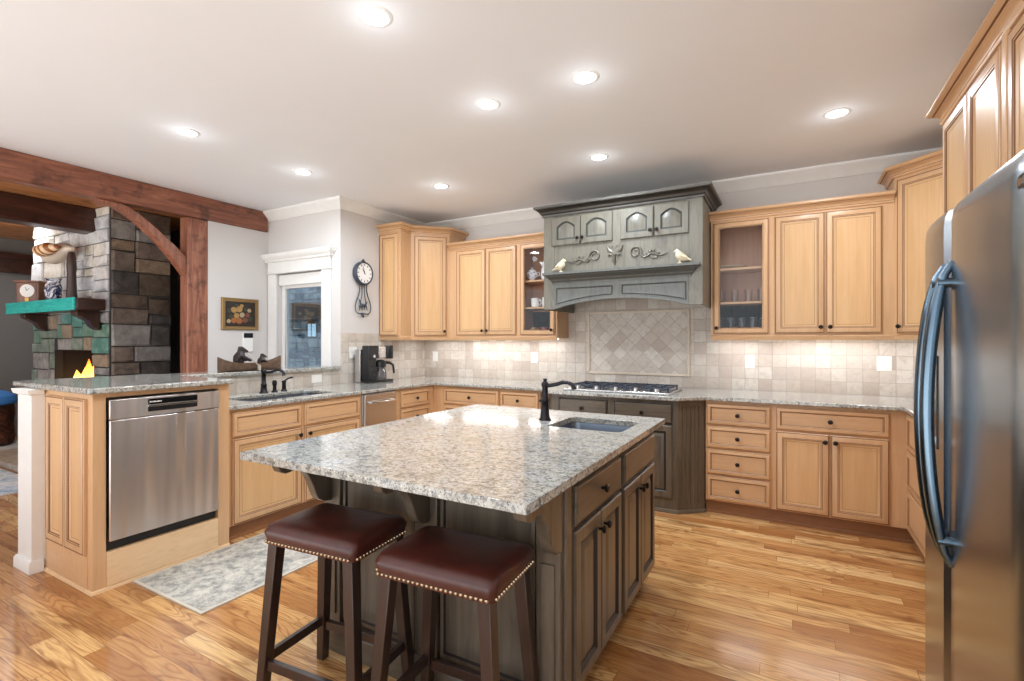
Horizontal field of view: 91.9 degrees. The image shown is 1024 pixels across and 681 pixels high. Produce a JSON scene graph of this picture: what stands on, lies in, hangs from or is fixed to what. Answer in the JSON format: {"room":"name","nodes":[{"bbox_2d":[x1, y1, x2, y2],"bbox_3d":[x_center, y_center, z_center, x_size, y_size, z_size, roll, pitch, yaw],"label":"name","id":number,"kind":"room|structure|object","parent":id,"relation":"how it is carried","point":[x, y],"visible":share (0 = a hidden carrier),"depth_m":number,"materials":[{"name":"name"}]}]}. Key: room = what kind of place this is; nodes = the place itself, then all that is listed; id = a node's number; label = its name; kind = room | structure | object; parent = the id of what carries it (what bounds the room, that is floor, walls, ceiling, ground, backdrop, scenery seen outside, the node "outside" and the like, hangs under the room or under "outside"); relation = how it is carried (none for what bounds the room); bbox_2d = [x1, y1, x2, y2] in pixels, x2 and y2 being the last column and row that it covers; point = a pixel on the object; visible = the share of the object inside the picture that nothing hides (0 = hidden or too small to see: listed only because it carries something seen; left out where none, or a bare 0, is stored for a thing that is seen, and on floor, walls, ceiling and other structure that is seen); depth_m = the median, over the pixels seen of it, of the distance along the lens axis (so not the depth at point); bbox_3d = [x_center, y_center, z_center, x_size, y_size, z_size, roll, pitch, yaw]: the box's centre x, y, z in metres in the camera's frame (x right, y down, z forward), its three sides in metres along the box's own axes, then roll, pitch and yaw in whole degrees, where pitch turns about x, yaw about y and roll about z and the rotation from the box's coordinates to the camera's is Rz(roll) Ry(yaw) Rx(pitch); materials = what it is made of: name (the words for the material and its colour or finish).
{"room":"kitchen","nodes":[
{"label":"kitchen","id":0,"kind":"room"},
{"bbox_2d":[0,237,33,435],"bbox_3d":[-8.590,-0.043,4.820,0.500,2.790,7.000,0,0,29],"label":"wall","id":1,"kind":"structure","parent":0,"point":[16,333],"depth_m":7.02,"materials":[{"name":"grey paint"}]},
{"bbox_2d":[0,252,33,274],"bbox_3d":[-8.328,-1.088,4.674,0.100,0.280,7.000,0,0,29],"label":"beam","id":2,"kind":"structure","parent":1,"relation":"attached to","point":[14,263],"depth_m":6.97,"materials":[{"name":"brown wood"}]},
{"bbox_2d":[18,385,322,566],"bbox_3d":[-2.330,0.818,3.985,0.295,1.068,2.390,0,0,29],"label":"wall","id":3,"kind":"structure","parent":0,"point":[31,409],"depth_m":2.91,"materials":[{"name":"white paint"}]},
{"bbox_2d":[11,388,44,395],"bbox_3d":[-2.843,0.304,2.980,0.255,0.036,0.185,0,0,29],"label":"trim","id":4,"kind":"structure","parent":3,"relation":"attached to","point":[37,392],"depth_m":2.89,"materials":[{"name":"white paint"}]},
{"bbox_2d":[13,554,43,574],"bbox_3d":[-2.841,1.317,2.984,0.237,0.070,0.176,0,0,29],"label":"baseboard","id":5,"kind":"structure","parent":3,"relation":"attached to","point":[21,563],"depth_m":2.89,"materials":[{"name":"white paint"}]},
{"bbox_2d":[163,366,340,377],"bbox_3d":[-2.221,0.274,4.369,0.290,0.032,1.558,0,0,29],"label":"bar ledge","id":6,"kind":"object","parent":3,"relation":"on","point":[212,374],"visible":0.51,"depth_m":4.14,"materials":[{"name":"stone"}]},
{"bbox_2d":[217,346,280,372],"bbox_3d":[-2.225,0.153,4.230,0.151,0.209,0.570,0,0,29],"label":"figurine","id":7,"kind":"object","parent":6,"relation":"on","point":[238,364],"visible":0.98,"depth_m":4.14,"materials":[{"name":"brown"}]},
{"bbox_2d":[215,369,340,393],"bbox_3d":[-2.127,0.364,4.330,0.012,0.148,1.590,0,0,29],"label":"tile","id":8,"kind":"structure","parent":3,"relation":"attached to","point":[248,383],"depth_m":4.43,"materials":[{"name":"tile"}]},
{"bbox_2d":[311,374,321,382],"bbox_3d":[-1.876,0.367,4.757,0.008,0.078,0.118,0,0,29],"label":"outlet","id":9,"kind":"object","parent":8,"relation":"attached to","point":[314,378],"visible":1,"depth_m":4.75,"materials":[{"name":"white plastic"}]},
{"bbox_2d":[170,230,179,373],"bbox_3d":[-4.999,-0.043,6.876,4.950,2.790,0.100,0,0,29],"label":"wall","id":10,"kind":"structure","parent":0,"point":[175,235],"depth_m":6.49,"materials":[{"name":"grey paint"}]},
{"bbox_2d":[208,221,268,371],"bbox_3d":[-2.962,-0.043,5.326,0.120,2.790,0.670,0,0,29],"label":"wall","id":11,"kind":"structure","parent":0,"point":[237,268],"depth_m":5.22,"materials":[{"name":"paint"}]},
{"bbox_2d":[221,297,258,329],"bbox_3d":[-2.900,-0.281,5.288,0.026,0.335,0.405,0,0,29],"label":"framed picture","id":12,"kind":"object","parent":11,"relation":"attached to","point":[236,313],"visible":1,"depth_m":5.28,"materials":[{"name":"wood"}]},
{"bbox_2d":[242,333,252,351],"bbox_3d":[-2.861,0.019,5.361,0.023,0.205,0.110,0,0,29],"label":"control panel","id":13,"kind":"object","parent":11,"relation":"attached to","point":[247,338],"visible":0.88,"depth_m":5.36,"materials":[{"name":"white plastic"}]},
{"bbox_2d":[269,210,331,367],"bbox_3d":[-2.315,-0.043,5.427,1.150,2.790,0.140,0,0,29],"label":"wall","id":14,"kind":"structure","parent":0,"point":[311,230],"depth_m":5.37,"materials":[{"name":"paint"}]},
{"bbox_2d":[261,246,336,367],"bbox_3d":[-2.292,-0.051,5.337,1.160,1.805,0.195,0,0,29],"label":"window","id":15,"kind":"structure","parent":14,"relation":"attached to","point":[306,297],"depth_m":5.37,"materials":[{"name":"white paint"}]},
{"bbox_2d":[279,271,320,285],"bbox_3d":[-2.277,-0.668,5.362,0.720,0.120,0.038,0,0,29],"label":"roller blind","id":16,"kind":"object","parent":15,"relation":"in","point":[310,278],"depth_m":5.34,"materials":[{"name":"white fabric"}]},
{"bbox_2d":[332,209,405,383],"bbox_3d":[-1.470,-0.043,5.635,0.120,2.790,1.330,0,0,29],"label":"wall","id":17,"kind":"structure","parent":0,"point":[355,236],"depth_m":5.17,"materials":[{"name":"paint"}]},
{"bbox_2d":[353,259,372,317],"bbox_3d":[-1.581,-0.552,5.256,0.058,0.629,0.250,0,0,29],"label":"wall clock","id":18,"kind":"object","parent":17,"relation":"attached to","point":[362,271],"visible":1,"depth_m":5.23,"materials":[{"name":"metal"}]},
{"bbox_2d":[340,333,424,383],"bbox_3d":[-1.416,0.180,5.598,0.012,0.516,1.318,0,0,29],"label":"wall tile","id":19,"kind":"structure","parent":17,"relation":"attached to","point":[408,359],"depth_m":5.66,"materials":[{"name":"tile"}]},
{"bbox_2d":[349,347,356,357],"bbox_3d":[-1.654,0.127,5.154,0.008,0.118,0.098,0,0,29],"label":"outlet","id":20,"kind":"object","parent":19,"relation":"attached to","point":[351,349],"visible":0.8,"depth_m":5.14,"materials":[{"name":"white plastic"}]},
{"bbox_2d":[376,221,468,339],"bbox_3d":[-1.004,-0.640,5.655,0.674,1.270,0.839,0,0,29],"label":"upper cabinet","id":21,"kind":"object","parent":17,"relation":"attached to","point":[414,260],"visible":0.9,"depth_m":5.50,"materials":[{"name":"brown wood"}]},
{"bbox_2d":[380,337,448,339],"bbox_3d":[-1.079,-0.024,5.471,0.779,0.038,0.213,0,0,-8],"label":"rail","id":22,"kind":"object","parent":21,"relation":"attached to","point":[381,338],"depth_m":5.51,"materials":[{"name":"brown wood"}]},
{"bbox_2d":[263,147,942,228],"bbox_3d":[-1.019,-1.388,2.097,6.430,0.100,7.060,0,0,29],"label":"trim","id":23,"kind":"structure","parent":17,"relation":"attached to","point":[874,164],"depth_m":4.47,"materials":[{"name":"white paint"}]},
{"bbox_2d":[0,435,924,680],"bbox_3d":[-2.597,1.382,3.751,12.200,0.060,6.400,0,0,29],"label":"floor","id":24,"kind":"structure","parent":0,"point":[724,597],"depth_m":2.39,"materials":[{"name":"brown wood"}]},
{"bbox_2d":[0,468,17,494],"bbox_3d":[-5.601,1.345,3.659,1.350,0.011,2.900,0,0,29],"label":"area rug","id":25,"kind":"object","parent":24,"relation":"on","point":[8,480],"visible":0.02,"depth_m":4.67,"materials":[{"name":"grey fabric"}]},
{"bbox_2d":[0,390,17,445],"bbox_3d":[-6.480,0.947,6.067,0.610,0.690,0.610,0,0,29],"label":"stool","id":26,"kind":"object","parent":24,"relation":"on","point":[7,399],"visible":0.99,"depth_m":6.09,"materials":[{"name":"brown wood"}]},
{"bbox_2d":[0,390,17,405],"bbox_3d":[-6.480,0.697,6.067,0.610,0.190,0.610,0,0,29],"label":"cushion","id":27,"kind":"object","parent":26,"relation":"on","point":[7,398],"depth_m":6.10,"materials":[{"name":"blue fabric"}]},
{"bbox_2d":[0,206,170,471],"bbox_3d":[-5.421,-0.043,5.920,3.150,2.790,1.140,0,0,29],"label":"stone fireplace","id":28,"kind":"object","parent":24,"relation":"on","point":[118,323],"visible":0.57,"depth_m":5.50,"materials":[{"name":"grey stone"}]},
{"bbox_2d":[13,280,45,302],"bbox_3d":[-5.705,-0.570,5.872,0.276,0.271,0.147,0,0,-9],"label":"mantel clock","id":29,"kind":"object","parent":28,"relation":"on","point":[26,290],"visible":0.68,"depth_m":5.82,"materials":[{"name":"brown wood"}]},
{"bbox_2d":[44,278,62,299],"bbox_3d":[-5.156,-0.564,5.565,0.156,0.260,0.156,0,0,29],"label":"vase","id":30,"kind":"object","parent":28,"relation":"on","point":[53,289],"visible":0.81,"depth_m":5.51,"materials":[{"name":"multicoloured ceramic"}]},
{"bbox_2d":[32,242,77,297],"bbox_3d":[-5.056,-0.750,5.440,0.782,0.632,0.340,0,0,29],"label":"driftwood sculpture","id":31,"kind":"object","parent":28,"relation":"on","point":[57,253],"visible":0.91,"depth_m":5.33,"materials":[{"name":"brown wood"}]},
{"bbox_2d":[19,298,104,314],"bbox_3d":[-5.128,-0.373,5.544,1.830,0.120,0.250,0,0,29],"label":"mantel shelf","id":32,"kind":"object","parent":28,"relation":"attached to","point":[60,305],"depth_m":5.18,"materials":[{"name":"teal wood"}]},
{"bbox_2d":[44,384,229,596],"bbox_3d":[-2.310,0.818,3.083,0.616,1.070,0.755,0,0,29],"label":"base cabinet","id":33,"kind":"object","parent":24,"relation":"on","point":[77,555],"visible":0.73,"depth_m":2.76,"materials":[{"name":"brown wood"}]},
{"bbox_2d":[13,374,233,394],"bbox_3d":[-2.466,0.268,3.166,1.040,0.032,0.777,0,0,29],"label":"countertop","id":34,"kind":"structure","parent":33,"relation":"on","point":[140,382],"depth_m":2.97,"materials":[{"name":"stone"}]},
{"bbox_2d":[106,389,218,550],"bbox_3d":[-2.290,0.731,3.075,0.617,0.830,0.594,0,0,29],"label":"dishwasher","id":35,"kind":"object","parent":33,"relation":"in","point":[162,448],"visible":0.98,"depth_m":2.89,"materials":[{"name":"silver metal"}]},
{"bbox_2d":[180,217,207,372],"bbox_3d":[-3.178,0.070,4.948,0.135,2.565,0.200,0,0,29],"label":"post timber","id":36,"kind":"object","parent":24,"relation":"on","point":[193,231],"visible":0.56,"depth_m":4.89,"materials":[{"name":"brown wood"}]},
{"bbox_2d":[90,198,185,275],"bbox_3d":[-3.404,-0.925,4.545,0.105,0.576,0.726,0,0,29],"label":"brace timber","id":37,"kind":"object","parent":36,"relation":"attached to","point":[173,254],"visible":1,"depth_m":4.61,"materials":[{"name":"brown wood"}]},
{"bbox_2d":[132,533,317,614],"bbox_3d":[-1.397,1.347,3.364,0.680,0.009,1.750,0,0,29],"label":"runner rug","id":38,"kind":"object","parent":24,"relation":"on","point":[202,584],"visible":0.4,"depth_m":2.83,"materials":[{"name":"grey fabric"}]},
{"bbox_2d":[229,394,361,540],"bbox_3d":[-1.889,0.910,3.976,0.742,0.884,1.195,0,0,29],"label":"base cabinet","id":39,"kind":"object","parent":24,"relation":"on","point":[259,495],"visible":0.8,"depth_m":3.58,"materials":[{"name":"brown wood"}]},
{"bbox_2d":[256,503,414,680],"bbox_3d":[-0.664,1.012,1.882,0.486,0.680,0.336,0,0,24],"label":"bar stool","id":40,"kind":"object","parent":24,"relation":"on","point":[347,535],"visible":0.99,"depth_m":1.82,"materials":[{"name":"leather"}]},
{"bbox_2d":[362,390,395,426],"bbox_3d":[-1.477,0.903,4.676,0.766,0.858,0.420,0,0,29],"label":"compactor","id":41,"kind":"object","parent":24,"relation":"on","point":[378,407],"visible":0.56,"depth_m":4.48,"materials":[{"name":"silver metal"}]},
{"bbox_2d":[395,385,433,419],"bbox_3d":[-1.243,0.910,5.127,0.742,0.884,0.575,0,0,29],"label":"base cabinet","id":42,"kind":"object","parent":24,"relation":"on","point":[417,401],"visible":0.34,"depth_m":4.93,"materials":[{"name":"brown wood"}]},
{"bbox_2d":[371,525,538,680],"bbox_3d":[-0.183,1.012,1.625,0.486,0.680,0.336,0,0,25],"label":"bar stool","id":43,"kind":"object","parent":24,"relation":"on","point":[481,569],"visible":1,"depth_m":1.57,"materials":[{"name":"leather"}]},
{"bbox_2d":[272,432,654,680],"bbox_3d":[-0.074,0.908,2.364,1.220,0.887,1.549,0,0,29],"label":"kitchen island","id":44,"kind":"object","parent":24,"relation":"on","point":[592,544],"visible":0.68,"depth_m":1.88,"materials":[{"name":"wood"}]},
{"bbox_2d":[240,404,664,514],"bbox_3d":[-0.104,0.453,2.363,1.275,0.030,1.680,0,0,29],"label":"island countertop","id":45,"kind":"structure","parent":44,"relation":"on","point":[502,458],"depth_m":1.94,"materials":[{"name":"stone"}]},
{"bbox_2d":[539,378,576,420],"bbox_3d":[0.237,0.322,2.670,0.220,0.232,0.113,0,0,29],"label":"faucet","id":46,"kind":"object","parent":45,"relation":"on","point":[544,416],"visible":1,"depth_m":2.71,"materials":[{"name":"brown metal"}]},
{"bbox_2d":[560,422,630,431],"bbox_3d":[0.433,0.547,2.601,0.414,0.157,0.384,0,0,29],"label":"sink","id":47,"kind":"object","parent":45,"relation":"in","point":[575,425],"visible":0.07,"depth_m":2.77,"materials":[{"name":"silver metal"}]},
{"bbox_2d":[434,385,540,412],"bbox_3d":[-0.123,0.910,5.195,1.250,0.884,0.747,0,0,29],"label":"base cabinet","id":48,"kind":"object","parent":24,"relation":"on","point":[445,397],"visible":0.27,"depth_m":4.91,"materials":[{"name":"brown wood"}]},
{"bbox_2d":[541,392,705,514],"bbox_3d":[1.013,0.910,4.466,1.451,0.884,0.907,0,0,29],"label":"base cabinet","id":49,"kind":"object","parent":24,"relation":"on","point":[679,459],"visible":0.39,"depth_m":3.89,"materials":[{"name":"wood"}]},
{"bbox_2d":[229,376,913,416],"bbox_3d":[0.497,0.453,3.611,5.268,0.030,2.911,0,0,29],"label":"countertop","id":50,"kind":"structure","parent":49,"relation":"on","point":[888,403],"depth_m":4.01,"materials":[{"name":"stone"}]},
{"bbox_2d":[259,369,292,392],"bbox_3d":[-1.936,0.334,4.173,0.266,0.208,0.272,0,0,29],"label":"faucet","id":51,"kind":"object","parent":50,"relation":"on","point":[264,372],"visible":1,"depth_m":4.12,"materials":[{"name":"brown metal"}]},
{"bbox_2d":[238,393,314,400],"bbox_3d":[-1.849,0.562,3.979,0.424,0.187,0.794,0,0,29],"label":"sink","id":52,"kind":"object","parent":50,"relation":"in","point":[301,394],"visible":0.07,"depth_m":4.17,"materials":[{"name":"silver metal"}]},
{"bbox_2d":[355,345,394,382],"bbox_3d":[-1.440,0.244,5.241,0.219,0.387,0.381,0,0,29],"label":"coffee maker","id":53,"kind":"object","parent":50,"relation":"on","point":[367,362],"visible":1,"depth_m":5.11,"materials":[{"name":"black plastic"}]},
{"bbox_2d":[383,345,392,358],"bbox_3d":[-1.331,0.122,5.322,0.106,0.142,0.106,0,0,29],"label":"electrical outlet","id":54,"kind":"object","parent":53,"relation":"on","point":[388,348],"depth_m":5.28,"materials":[{"name":"plastic"}]},
{"bbox_2d":[564,381,681,395],"bbox_3d":[0.979,0.414,4.381,0.920,0.048,0.520,0,0,29],"label":"cooktop","id":55,"kind":"object","parent":50,"relation":"in","point":[594,386],"visible":0.99,"depth_m":4.27,"materials":[{"name":"silver metal"}]},
{"bbox_2d":[706,400,772,521],"bbox_3d":[1.889,0.910,4.066,0.470,0.884,0.747,0,0,29],"label":"base cabinet","id":56,"kind":"object","parent":24,"relation":"on","point":[739,435],"visible":0.94,"depth_m":3.77,"materials":[{"name":"brown wood"}]},
{"bbox_2d":[773,404,914,543],"bbox_3d":[2.459,0.910,3.746,0.838,0.884,0.747,0,0,29],"label":"base cabinet","id":57,"kind":"object","parent":24,"relation":"on","point":[843,470],"visible":0.93,"depth_m":3.46,"materials":[{"name":"brown wood"}]},
{"bbox_2d":[907,415,924,562],"bbox_3d":[2.668,0.910,2.747,0.624,0.884,0.893,0,0,29],"label":"base cabinet","id":58,"kind":"object","parent":24,"relation":"on","point":[915,517],"visible":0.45,"depth_m":3.12,"materials":[{"name":"brown wood"}]},
{"bbox_2d":[914,150,1023,680],"bbox_3d":[1.633,0.457,1.291,0.854,1.790,0.950,0,0,29],"label":"refrigerator","id":59,"kind":"object","parent":24,"relation":"on","point":[969,376],"visible":1,"depth_m":1.35,"materials":[{"name":"silver metal"}]},
{"bbox_2d":[0,0,995,241],"bbox_3d":[-3.448,-1.488,2.795,11.650,0.100,8.500,0,0,29],"label":"ceiling","id":60,"kind":"structure","parent":0,"point":[685,92],"depth_m":2.88,"materials":[{"name":"paint"}]},
{"bbox_2d":[0,191,95,234],"bbox_3d":[-6.109,-1.308,2.855,0.250,0.260,6.000,0,0,29],"label":"ceiling beam","id":61,"kind":"structure","parent":60,"relation":"attached to","point":[18,209],"depth_m":5.05,"materials":[{"name":"brown wood"}]},
{"bbox_2d":[0,147,267,231],"bbox_3d":[-4.506,-1.325,2.534,0.120,0.225,7.010,0,0,29],"label":"beam","id":62,"kind":"structure","parent":60,"relation":"attached to","point":[16,167],"depth_m":4.32,"materials":[{"name":"brown wood"}]},
{"bbox_2d":[173,127,199,136],"bbox_3d":[-2.241,-1.435,3.413,0.158,0.007,0.158,0,0,29],"label":"recessed light","id":63,"kind":"object","parent":60,"relation":"in","point":[183,131],"visible":1,"depth_m":3.41,"materials":[{"name":"white paint"}]},
{"bbox_2d":[293,169,312,174],"bbox_3d":[-1.784,-1.435,4.224,0.158,0.007,0.158,0,0,29],"label":"recessed light","id":64,"kind":"object","parent":60,"relation":"in","point":[297,171],"visible":1,"depth_m":4.22,"materials":[{"name":"white paint"}]},
{"bbox_2d":[356,4,392,27],"bbox_3d":[-0.607,-1.435,2.194,0.158,0.007,0.158,0,0,29],"label":"recessed light","id":65,"kind":"object","parent":60,"relation":"in","point":[373,15],"visible":1,"depth_m":2.19,"materials":[{"name":"white paint"}]},
{"bbox_2d":[432,183,448,188],"bbox_3d":[-0.661,-1.435,4.607,0.158,0.007,0.158,0,0,29],"label":"recessed light","id":66,"kind":"object","parent":60,"relation":"in","point":[438,185],"visible":1,"depth_m":4.60,"materials":[{"name":"white paint"}]},
{"bbox_2d":[475,98,500,109],"bbox_3d":[-0.146,-1.435,3.009,0.158,0.007,0.158,0,0,29],"label":"recessed light","id":67,"kind":"object","parent":60,"relation":"in","point":[483,103],"visible":1,"depth_m":3.00,"materials":[{"name":"white paint"}]},
{"bbox_2d":[570,69,599,84],"bbox_3d":[0.398,-1.435,2.702,0.158,0.007,0.158,0,0,29],"label":"recessed light","id":68,"kind":"object","parent":60,"relation":"in","point":[584,76],"visible":1,"depth_m":2.69,"materials":[{"name":"white paint"}]},
{"bbox_2d":[589,153,608,160],"bbox_3d":[0.681,-1.435,3.879,0.158,0.007,0.158,0,0,29],"label":"recessed light","id":69,"kind":"object","parent":60,"relation":"in","point":[599,156],"visible":1,"depth_m":3.87,"materials":[{"name":"white paint"}]},
{"bbox_2d":[822,107,851,118],"bbox_3d":[2.054,-1.435,3.129,0.158,0.007,0.158,0,0,29],"label":"recessed light","id":70,"kind":"object","parent":60,"relation":"in","point":[842,111],"visible":1,"depth_m":3.12,"materials":[{"name":"white paint"}]},
{"bbox_2d":[443,172,895,396],"bbox_3d":[1.239,-0.043,4.946,5.520,2.790,0.120,0,0,29],"label":"wall","id":71,"kind":"structure","parent":0,"point":[864,183],"depth_m":4.30,"materials":[{"name":"paint"}]},
{"bbox_2d":[446,235,518,339],"bbox_3d":[-0.260,-0.550,5.509,0.895,1.091,0.366,0,0,29],"label":"upper cabinet","id":72,"kind":"object","parent":71,"relation":"attached to","point":[484,273],"visible":0.98,"depth_m":5.37,"materials":[{"name":"brown wood"}]},
{"bbox_2d":[449,336,518,339],"bbox_3d":[-0.320,-0.025,5.402,0.895,0.040,0.024,0,0,29],"label":"rail","id":73,"kind":"object","parent":72,"relation":"attached to","point":[451,337],"depth_m":5.39,"materials":[{"name":"brown wood"}]},
{"bbox_2d":[516,232,567,339],"bbox_3d":[0.322,-0.550,5.183,0.438,1.091,0.366,0,0,29],"label":"upper cabinet","id":74,"kind":"object","parent":71,"relation":"attached to","point":[531,245],"visible":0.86,"depth_m":5.14,"materials":[{"name":"brown wood"}]},
{"bbox_2d":[525,267,539,279],"bbox_3d":[0.214,-0.703,5.235,0.120,0.150,0.139,0,0,-20],"label":"sugar bowl","id":75,"kind":"object","parent":74,"relation":"on","point":[532,274],"visible":0.88,"depth_m":5.20,"materials":[{"name":"white ceramic"}]},
{"bbox_2d":[525,279,543,284],"bbox_3d":[0.341,-0.619,5.217,0.402,0.018,0.263,0,0,29],"label":"shelf","id":76,"kind":"object","parent":74,"relation":"attached to","point":[527,282],"depth_m":5.21,"materials":[{"name":"brown wood"}]},
{"bbox_2d":[525,307,543,309],"bbox_3d":[0.341,-0.339,5.217,0.402,0.018,0.263,0,0,29],"label":"shelf","id":77,"kind":"object","parent":74,"relation":"attached to","point":[526,308],"depth_m":5.16,"materials":[{"name":"brown wood"}]},
{"bbox_2d":[531,298,541,306],"bbox_3d":[0.254,-0.396,5.207,0.108,0.095,0.090,0,0,-5],"label":"mug","id":78,"kind":"object","parent":74,"relation":"on","point":[534,301],"visible":0.82,"depth_m":5.17,"materials":[{"name":"white ceramic"}]},
{"bbox_2d":[518,336,557,339],"bbox_3d":[0.262,-0.025,5.076,0.438,0.040,0.024,0,0,29],"label":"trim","id":79,"kind":"structure","parent":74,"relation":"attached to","point":[519,337],"depth_m":5.06,"materials":[{"name":"brown wood"}]},
{"bbox_2d":[540,262,543,278],"bbox_3d":[0.358,-0.728,5.154,0.115,0.199,0.115,0,0,-16],"label":"pitcher","id":80,"kind":"object","parent":74,"relation":"on","point":[541,263],"visible":0.34,"depth_m":5.13,"materials":[{"name":"white ceramic"}]},
{"bbox_2d":[533,181,721,312],"bbox_3d":[1.056,-0.754,4.527,1.540,0.943,0.790,0,0,29],"label":"range hood","id":81,"kind":"object","parent":71,"relation":"attached to","point":[624,245],"visible":0.98,"depth_m":4.19,"materials":[{"name":"grey wood"}]},
{"bbox_2d":[552,259,565,271],"bbox_3d":[0.426,-0.673,4.457,0.140,0.122,0.076,0,0,29],"label":"bird figurine","id":82,"kind":"object","parent":81,"relation":"on","point":[561,264],"visible":0.98,"depth_m":4.43,"materials":[{"name":"beige ceramic"}]},
{"bbox_2d":[542,262,700,284],"bbox_3d":[0.889,-0.563,4.226,1.355,0.100,0.100,0,0,29],"label":"mantel shelf","id":83,"kind":"object","parent":81,"relation":"attached to","point":[668,271],"depth_m":4.18,"materials":[{"name":"wood"}]},
{"bbox_2d":[674,249,691,262],"bbox_3d":[1.354,-0.673,3.936,0.140,0.122,0.076,0,0,29],"label":"bird figurine","id":84,"kind":"object","parent":81,"relation":"on","point":[679,255],"visible":0.98,"depth_m":3.92,"materials":[{"name":"beige ceramic"}]},
{"bbox_2d":[587,309,690,376],"bbox_3d":[1.222,0.022,4.864,1.014,0.634,0.016,0,0,29],"label":"trim","id":85,"kind":"structure","parent":71,"relation":"attached to","point":[669,310],"depth_m":4.81,"materials":[{"name":"tile"}]},
{"bbox_2d":[575,298,704,310],"bbox_3d":[1.246,-0.398,4.867,1.340,0.180,0.012,0,0,29],"label":"tile","id":86,"kind":"structure","parent":71,"relation":"attached to","point":[614,303],"depth_m":4.92,"materials":[{"name":"stone"}]},
{"bbox_2d":[425,305,916,396],"bbox_3d":[1.212,0.065,4.886,5.268,0.746,0.012,0,0,29],"label":"wall tile","id":87,"kind":"structure","parent":71,"relation":"attached to","point":[808,366],"depth_m":4.49,"materials":[{"name":"tile"}]},
{"bbox_2d":[433,352,437,360],"bbox_3d":[-0.943,0.195,6.084,0.078,0.118,0.008,0,0,29],"label":"outlet","id":88,"kind":"object","parent":87,"relation":"attached to","point":[435,354],"visible":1,"depth_m":6.08,"materials":[{"name":"white plastic"}]},
{"bbox_2d":[531,352,536,362],"bbox_3d":[0.243,0.187,5.418,0.078,0.118,0.008,0,0,29],"label":"outlet","id":89,"kind":"object","parent":87,"relation":"attached to","point":[533,354],"visible":1,"depth_m":5.42,"materials":[{"name":"white plastic"}]},
{"bbox_2d":[590,311,686,373],"bbox_3d":[1.225,0.022,4.870,0.960,0.590,0.004,0,0,29],"label":"tiled wall","id":90,"kind":"structure","parent":87,"relation":"attached to","point":[647,342],"depth_m":4.85,"materials":[{"name":"tile"}]},
{"bbox_2d":[745,355,754,367],"bbox_3d":[2.102,0.187,4.375,0.078,0.118,0.008,0,0,29],"label":"outlet","id":91,"kind":"object","parent":87,"relation":"attached to","point":[749,359],"visible":1,"depth_m":4.37,"materials":[{"name":"white plastic"}]},
{"bbox_2d":[877,356,891,370],"bbox_3d":[2.938,0.182,3.906,0.098,0.118,0.008,0,0,29],"label":"outlet","id":92,"kind":"object","parent":87,"relation":"attached to","point":[884,363],"visible":1,"depth_m":3.90,"materials":[{"name":"white plastic"}]},
{"bbox_2d":[709,205,771,339],"bbox_3d":[1.949,-0.550,4.269,0.526,1.091,0.366,0,0,29],"label":"upper cabinet","id":93,"kind":"object","parent":71,"relation":"attached to","point":[741,236],"visible":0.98,"depth_m":4.24,"materials":[{"name":"brown wood"}]},
{"bbox_2d":[720,265,746,268],"bbox_3d":[1.916,-0.629,4.314,0.244,0.022,0.244,0,0,29],"label":"platter","id":94,"kind":"object","parent":93,"relation":"on","point":[727,266],"visible":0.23,"depth_m":4.23,"materials":[{"name":"beige ceramic"}]},
{"bbox_2d":[720,266,761,273],"bbox_3d":[1.995,-0.609,4.289,0.429,0.018,0.263,0,0,29],"label":"shelf","id":95,"kind":"object","parent":93,"relation":"attached to","point":[754,269],"depth_m":4.24,"materials":[{"name":"brown wood"}]},
{"bbox_2d":[720,301,761,305],"bbox_3d":[1.995,-0.319,4.289,0.429,0.018,0.263,0,0,29],"label":"shelf","id":96,"kind":"object","parent":93,"relation":"attached to","point":[722,303],"depth_m":4.26,"materials":[{"name":"brown wood"}]},
{"bbox_2d":[711,335,771,339],"bbox_3d":[1.916,-0.025,4.148,0.465,0.040,0.024,0,0,29],"label":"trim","id":97,"kind":"structure","parent":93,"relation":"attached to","point":[713,337],"depth_m":4.14,"materials":[{"name":"brown wood"}]},
{"bbox_2d":[772,190,895,339],"bbox_3d":[2.526,-0.550,3.946,0.797,1.091,0.366,0,0,29],"label":"upper cabinet","id":98,"kind":"object","parent":71,"relation":"attached to","point":[833,258],"visible":1,"depth_m":3.81,"materials":[{"name":"brown wood"}]},
{"bbox_2d":[772,334,893,339],"bbox_3d":[2.466,-0.025,3.839,0.797,0.040,0.024,0,0,29],"label":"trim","id":99,"kind":"structure","parent":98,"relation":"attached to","point":[774,336],"depth_m":3.82,"materials":[{"name":"brown wood"}]},
{"bbox_2d":[877,149,942,339],"bbox_3d":[3.045,-0.640,3.478,0.694,1.270,0.674,0,0,29],"label":"upper cabinet","id":100,"kind":"object","parent":71,"relation":"attached to","point":[917,182],"visible":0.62,"depth_m":3.52,"materials":[{"name":"brown wood"}]},
{"bbox_2d":[894,334,917,339],"bbox_3d":[2.955,-0.024,3.316,0.166,0.038,0.709,0,0,-35],"label":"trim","id":101,"kind":"structure","parent":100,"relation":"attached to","point":[896,336],"depth_m":3.56,"materials":[{"name":"brown wood"}]},
{"bbox_3d":[1.837,-0.043,0.494,0.120,2.790,7.060,0,0,29],"label":"wall","id":102,"kind":"structure","parent":0,"visible":0},
{"bbox_2d":[926,19,1003,214],"bbox_3d":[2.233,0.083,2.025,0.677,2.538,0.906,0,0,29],"label":"upper cabinet","id":103,"kind":"object","parent":102,"relation":"attached to","point":[968,107],"visible":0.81,"depth_m":2.06,"materials":[{"name":"brown wood"}]},
{"bbox_2d":[985,0,1023,165],"bbox_3d":[1.774,-0.837,1.206,0.677,0.698,0.980,0,0,29],"label":"upper cabinet","id":104,"kind":"object","parent":102,"relation":"attached to","point":[1009,14],"visible":0.63,"depth_m":1.69,"materials":[{"name":"brown wood"}]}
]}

